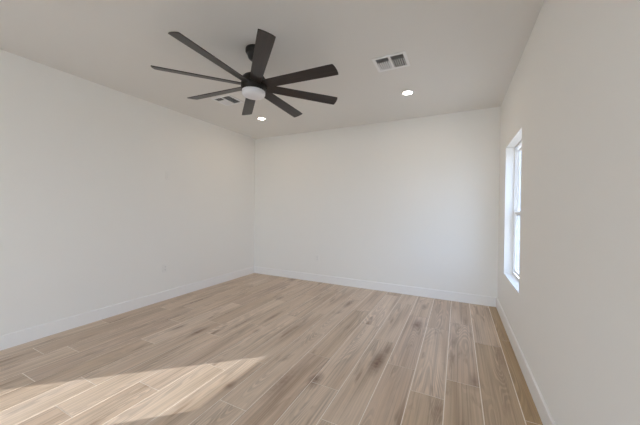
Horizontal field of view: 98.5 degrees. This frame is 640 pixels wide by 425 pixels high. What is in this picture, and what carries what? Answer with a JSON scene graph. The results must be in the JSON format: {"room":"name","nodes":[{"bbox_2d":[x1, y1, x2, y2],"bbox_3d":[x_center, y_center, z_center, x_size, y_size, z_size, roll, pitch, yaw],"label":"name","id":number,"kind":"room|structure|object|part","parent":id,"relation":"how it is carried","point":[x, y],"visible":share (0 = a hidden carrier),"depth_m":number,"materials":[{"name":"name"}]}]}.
{"room":"empty room","nodes":[
{"label":"empty room","id":0,"kind":"room"},
{"bbox_2d":[0,49,254,335],"bbox_3d":[-3.009,-0.110,2.488,0.150,2.740,7.467,1,1,27],"label":"wall","id":1,"kind":"structure","parent":0,"point":[91,218],"depth_m":3.24,"materials":[{"name":"white paint"}]},
{"bbox_2d":[0,266,253,350],"bbox_3d":[-2.948,1.194,2.467,0.014,0.133,7.167,1,1,27],"label":"baseboard","id":2,"kind":"structure","parent":1,"relation":"attached to","point":[9,340],"depth_m":3.25,"materials":[{"name":"white paint"}]},
{"bbox_2d":[163,264,167,271],"bbox_3d":[-2.210,0.793,3.939,0.009,0.116,0.072,1,1,27],"label":"power outlet","id":3,"kind":"object","parent":1,"relation":"attached to","point":[165,266],"visible":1,"depth_m":3.94,"materials":[{"name":"white plastic"}]},
{"bbox_2d":[0,273,542,424],"bbox_3d":[-1.062,1.350,1.526,4.533,0.120,7.467,1,1,27],"label":"floor","id":4,"kind":"structure","parent":0,"point":[254,348],"depth_m":2.32,"materials":[{"name":"brown wood"}]},
{"bbox_2d":[0,0,543,138],"bbox_3d":[-1.034,-1.510,1.493,4.533,0.120,7.467,1,1,27],"label":"ceiling","id":5,"kind":"structure","parent":0,"point":[463,55],"depth_m":2.44,"materials":[{"name":"white paint"}]},
{"bbox_2d":[211,94,243,105],"bbox_3d":[-1.217,-1.472,3.631,0.310,0.009,0.276,1,1,27],"label":"ceiling vent","id":6,"kind":"object","parent":5,"relation":"in","point":[227,100],"visible":1,"depth_m":3.62,"materials":[{"name":"white metal"}]},
{"bbox_2d":[151,29,337,117],"bbox_3d":[-0.590,-1.243,2.466,1.501,0.427,1.501,0,1,-42],"label":"ceiling fan","id":7,"kind":"object","parent":5,"relation":"hanging from","point":[254,86],"visible":1,"depth_m":2.33,"materials":[{"name":"black metal"}]},
{"bbox_3d":[-1.021,-1.148,2.317,0.686,0.007,0.116,2,14,-19],"label":"blade","id":8,"kind":"part","parent":7,"relation":"part of","materials":[{"name":"brown wood"}]},
{"bbox_3d":[-0.789,-1.138,2.057,0.116,0.007,0.686,17,7,25],"label":"blade","id":9,"kind":"part","parent":7,"relation":"part of","materials":[{"name":"brown wood"}]},
{"bbox_3d":[-1.001,-1.147,2.665,0.686,0.007,0.116,2,14,26],"label":"blade","id":10,"kind":"part","parent":7,"relation":"part of","materials":[{"name":"brown wood"}]},
{"bbox_3d":[-0.742,-1.137,2.897,0.116,0.007,0.686,-12,5,-19],"label":"blade","id":11,"kind":"part","parent":7,"relation":"part of","materials":[{"name":"brown wood"}]},
{"bbox_3d":[-0.442,-1.124,2.038,0.116,0.007,0.686,17,-5,-19],"label":"blade","id":12,"kind":"part","parent":7,"relation":"part of","materials":[{"name":"brown wood"}]},
{"bbox_3d":[-0.394,-1.123,2.877,0.116,0.007,0.686,-13,-6,25],"label":"blade","id":13,"kind":"part","parent":7,"relation":"part of","materials":[{"name":"brown wood"}]},
{"bbox_3d":[-0.182,-1.114,2.270,0.686,0.007,0.116,2,-14,26],"label":"blade","id":14,"kind":"part","parent":7,"relation":"part of","materials":[{"name":"brown wood"}]},
{"bbox_3d":[-0.162,-1.113,2.618,0.686,0.007,0.116,2,-14,-19],"label":"blade","id":15,"kind":"part","parent":7,"relation":"part of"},
{"bbox_2d":[372,51,409,71],"bbox_3d":[0.685,-1.442,2.655,0.310,0.009,0.276,1,1,27],"label":"ceiling vent","id":16,"kind":"object","parent":5,"relation":"in","point":[396,60],"visible":1,"depth_m":2.64,"materials":[{"name":"white metal"}]},
{"bbox_2d":[401,90,413,95],"bbox_3d":[1.059,-1.447,3.340,0.156,0.007,0.156,1,1,27],"label":"recessed light","id":17,"kind":"object","parent":5,"relation":"in","point":[406,92],"visible":1,"depth_m":3.33,"materials":[{"name":"white plastic"}]},
{"bbox_2d":[254,107,500,296],"bbox_3d":[0.586,-0.102,4.783,4.233,2.740,0.150,1,1,27],"label":"wall","id":18,"kind":"structure","parent":0,"point":[414,202],"depth_m":4.43,"materials":[{"name":"white paint"}]},
{"bbox_2d":[254,266,495,306],"bbox_3d":[0.537,1.202,4.725,4.205,0.133,0.014,1,1,27],"label":"baseboard","id":19,"kind":"structure","parent":18,"relation":"attached to","point":[394,288],"depth_m":4.45,"materials":[{"name":"white paint"}]},
{"bbox_2d":[497,0,639,424],"bbox_3d":[0.913,-0.049,0.531,0.150,2.740,7.467,1,1,27],"label":"wall","id":20,"kind":"structure","parent":0,"point":[572,97],"depth_m":1.30,"materials":[{"name":"white paint"}]},
{"bbox_2d":[513,140,521,279],"bbox_3d":[2.108,-0.018,2.835,0.067,1.492,0.913,1,1,27],"label":"window","id":21,"kind":"structure","parent":20,"relation":"in","point":[517,166],"depth_m":3.22,"materials":[{"name":"clear glass"}]},
{"bbox_3d":[2.096,0.344,2.844,0.024,0.711,0.857,1,1,27],"label":"sash","id":22,"kind":"part","parent":21,"relation":"part of","materials":[{"name":"white plastic"}]},
{"bbox_3d":[2.126,-0.348,2.824,0.024,0.777,0.857,1,1,27],"label":"sash","id":23,"kind":"part","parent":21,"relation":"part of","materials":[{"name":"white plastic"}]},
{"bbox_2d":[496,297,555,424],"bbox_3d":[0.827,1.253,0.583,0.014,0.133,7.167,1,1,27],"label":"baseboard","id":24,"kind":"structure","parent":20,"relation":"attached to","point":[544,413],"depth_m":2.09,"materials":[{"name":"white paint"}]}
]}

